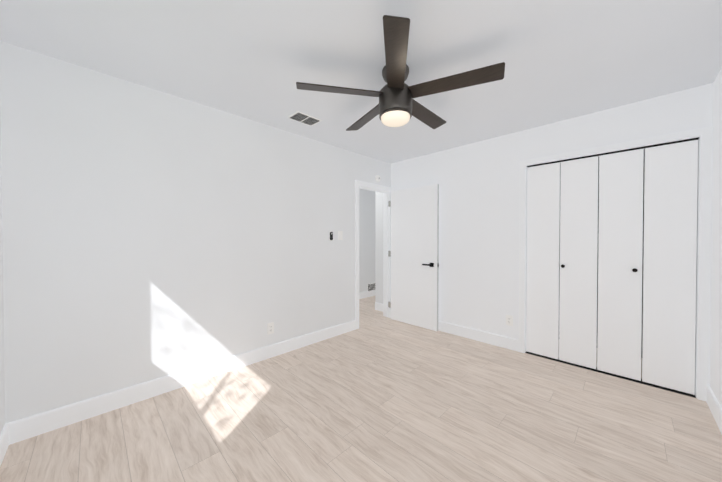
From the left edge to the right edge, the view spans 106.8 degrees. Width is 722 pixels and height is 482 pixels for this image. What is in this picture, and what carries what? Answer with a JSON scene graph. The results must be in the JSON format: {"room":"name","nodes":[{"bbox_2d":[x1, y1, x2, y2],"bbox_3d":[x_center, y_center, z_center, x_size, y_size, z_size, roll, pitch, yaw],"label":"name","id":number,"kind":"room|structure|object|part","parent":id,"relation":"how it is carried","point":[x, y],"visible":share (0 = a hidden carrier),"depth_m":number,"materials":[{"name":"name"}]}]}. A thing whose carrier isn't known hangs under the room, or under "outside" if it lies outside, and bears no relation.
{"room":"empty bedroom","nodes":[
{"label":"empty bedroom","id":0,"kind":"room"},
{"bbox_2d":[0,96,4,433],"bbox_3d":[-1.100,0.030,0.474,3.118,2.440,0.120,1,1,45],"label":"wall","id":1,"kind":"structure","parent":0,"point":[2,395],"depth_m":1.59,"materials":[{"name":"paint"}]},
{"bbox_2d":[0,422,11,465],"bbox_3d":[-1.063,1.184,0.544,3.090,0.132,0.014,1,1,45],"label":"baseboard","id":2,"kind":"structure","parent":1,"relation":"attached to","point":[6,434],"depth_m":1.57,"materials":[{"name":"paint"}]},
{"bbox_2d":[0,41,390,422],"bbox_3d":[-0.930,0.003,2.936,0.120,2.440,3.846,1,1,45],"label":"wall","id":3,"kind":"structure","parent":0,"point":[149,234],"depth_m":2.10,"materials":[{"name":"paint"}]},
{"bbox_2d":[12,320,355,443],"bbox_3d":[-1.106,1.160,2.678,0.014,0.132,2.911,1,1,45],"label":"baseboard","id":4,"kind":"structure","parent":3,"relation":"attached to","point":[16,431],"depth_m":2.12,"materials":[{"name":"paint"}]},
{"bbox_2d":[267,322,273,334],"bbox_3d":[-0.953,0.916,2.833,0.008,0.118,0.072,1,1,45],"label":"electrical outlet","id":5,"kind":"object","parent":3,"relation":"attached to","point":[270,328],"visible":1,"depth_m":2.83,"materials":[{"name":"white plastic"}]},
{"bbox_2d":[329,231,332,240],"bbox_3d":[-0.376,-0.070,3.390,0.022,0.125,0.046,1,1,45],"label":"switch","id":6,"kind":"object","parent":3,"relation":"attached to","point":[330,235],"visible":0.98,"depth_m":3.38,"materials":[{"name":"black plastic"}]},
{"bbox_2d":[338,231,342,239],"bbox_3d":[-0.267,-0.077,3.506,0.012,0.118,0.072,1,1,45],"label":"rocker light switch","id":7,"kind":"object","parent":3,"relation":"attached to","point":[340,235],"visible":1,"depth_m":3.50,"materials":[{"name":"white plastic"}]},
{"bbox_2d":[355,180,390,328],"bbox_3d":[0.169,0.179,4.039,0.152,2.063,0.834,1,1,45],"label":"door frame","id":8,"kind":"structure","parent":3,"relation":"attached to","point":[385,190],"depth_m":4.23,"materials":[{"name":"paint"}]},
{"bbox_2d":[388,184,438,330],"bbox_3d":[0.724,0.214,3.895,0.866,1.972,0.143,1,1,45],"label":"door","id":9,"kind":"structure","parent":8,"relation":"attached to","point":[414,251],"depth_m":3.82,"materials":[{"name":"paint"}]},
{"bbox_3d":[0.469,0.199,4.179,0.103,1.670,0.012,1,1,45],"label":"door hinge","id":10,"kind":"part","parent":9,"relation":"part of","materials":[{"name":"silver metal"}]},
{"bbox_2d":[375,175,380,181],"bbox_3d":[0.260,-0.945,4.009,0.034,0.104,0.104,1,1,45],"label":"smoke detector","id":11,"kind":"object","parent":3,"relation":"attached to","point":[377,178],"visible":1,"depth_m":3.99,"materials":[{"name":"white plastic"}]},
{"bbox_2d":[0,296,721,481],"bbox_3d":[-0.096,1.270,3.249,5.838,0.100,5.446,1,1,45],"label":"floor","id":12,"kind":"structure","parent":0,"point":[377,396],"depth_m":1.79,"materials":[{"name":"laminate"}]},
{"bbox_2d":[0,0,721,163],"bbox_3d":[-0.096,-1.270,3.221,5.838,0.100,5.446,1,1,45],"label":"ceiling","id":13,"kind":"structure","parent":0,"point":[255,60],"depth_m":1.72,"materials":[{"name":"paint"}]},
{"bbox_2d":[287,111,321,125],"bbox_3d":[-0.553,-1.206,2.649,0.185,0.016,0.285,1,1,45],"label":"ceiling vent","id":14,"kind":"object","parent":13,"relation":"in","point":[301,117],"visible":0.98,"depth_m":2.63,"materials":[{"name":"white plastic"}]},
{"bbox_2d":[296,15,504,130],"bbox_3d":[0.270,-1.019,1.927,1.324,0.370,1.275,1,1,45],"label":"fan","id":15,"kind":"object","parent":13,"relation":"hanging from","point":[397,106],"visible":1,"depth_m":1.77,"materials":[{"name":"black metal"}]},
{"bbox_2d":[359,188,374,292],"bbox_3d":[-1.275,-0.013,4.411,0.120,2.440,5.446,1,1,45],"label":"wall","id":16,"kind":"structure","parent":0,"point":[370,236],"depth_m":5.72,"materials":[{"name":"paint"}]},
{"bbox_2d":[359,290,374,298],"bbox_3d":[-1.226,1.141,4.375,0.014,0.132,5.206,1,1,45],"label":"baseboard","id":17,"kind":"structure","parent":16,"relation":"attached to","point":[365,294],"depth_m":5.71,"materials":[{"name":"paint"}]},
{"bbox_2d":[367,282,374,290],"bbox_3d":[0.248,0.991,5.851,0.016,0.180,0.320,1,1,45],"label":"air vent","id":18,"kind":"object","parent":16,"relation":"in","point":[370,286],"visible":0.6,"depth_m":5.81,"materials":[{"name":"white plastic"}]},
{"bbox_2d":[375,191,382,303],"bbox_3d":[0.419,-0.016,4.652,0.345,2.440,0.120,1,1,45],"label":"wall","id":19,"kind":"structure","parent":0,"point":[378,195],"depth_m":4.67,"materials":[{"name":"paint"}]},
{"bbox_2d":[375,302,382,311],"bbox_3d":[0.344,1.138,4.645,0.294,0.132,0.014,1,1,45],"label":"baseboard","id":20,"kind":"structure","parent":19,"relation":"attached to","point":[378,306],"depth_m":4.67,"materials":[{"name":"paint"}]},
{"bbox_2d":[391,83,712,338],"bbox_3d":[1.617,0.000,3.196,3.358,2.440,0.120,1,1,45],"label":"wall","id":21,"kind":"structure","parent":0,"point":[478,282],"depth_m":3.15,"materials":[{"name":"paint"}]},
{"bbox_2d":[390,309,517,351],"bbox_3d":[1.108,1.149,3.622,1.814,0.132,0.014,1,1,45],"label":"baseboard","id":22,"kind":"structure","parent":21,"relation":"attached to","point":[482,336],"depth_m":3.27,"materials":[{"name":"paint"}]},
{"bbox_2d":[506,315,512,325],"bbox_3d":[1.685,0.896,3.048,0.072,0.118,0.008,1,1,45],"label":"electrical outlet","id":23,"kind":"object","parent":21,"relation":"attached to","point":[509,320],"visible":1,"depth_m":3.04,"materials":[{"name":"white plastic"}]},
{"bbox_2d":[526,140,697,394],"bbox_3d":[2.229,0.208,2.526,1.168,2.038,0.075,1,1,45],"label":"bifold closet door","id":24,"kind":"structure","parent":21,"relation":"in","point":[562,211],"depth_m":2.43,"materials":[{"name":"paint"}]},
{"bbox_2d":[518,126,712,400],"bbox_3d":[2.253,0.172,2.552,1.303,2.110,0.136,1,1,45],"label":"trim","id":25,"kind":"structure","parent":21,"relation":"attached to","point":[703,136],"depth_m":2.12,"materials":[{"name":"paint"}]},
{"bbox_2d":[559,149,644,357],"bbox_3d":[2.609,0.004,2.813,1.652,2.440,0.740,1,1,45],"label":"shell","id":26,"kind":"object","parent":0,"point":[597,257],"depth_m":3.06,"materials":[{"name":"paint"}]},
{"bbox_2d":[709,68,721,406],"bbox_3d":[1.362,0.028,0.649,0.120,2.440,3.846,1,1,45],"label":"wall","id":27,"kind":"structure","parent":0,"point":[715,374],"depth_m":1.92,"materials":[{"name":"paint"}]},
{"bbox_2d":[706,385,721,433],"bbox_3d":[1.357,1.181,0.752,0.014,0.132,3.726,1,1,45],"label":"baseboard","id":28,"kind":"structure","parent":27,"relation":"attached to","point":[714,406],"depth_m":1.87,"materials":[{"name":"paint"}]}
]}

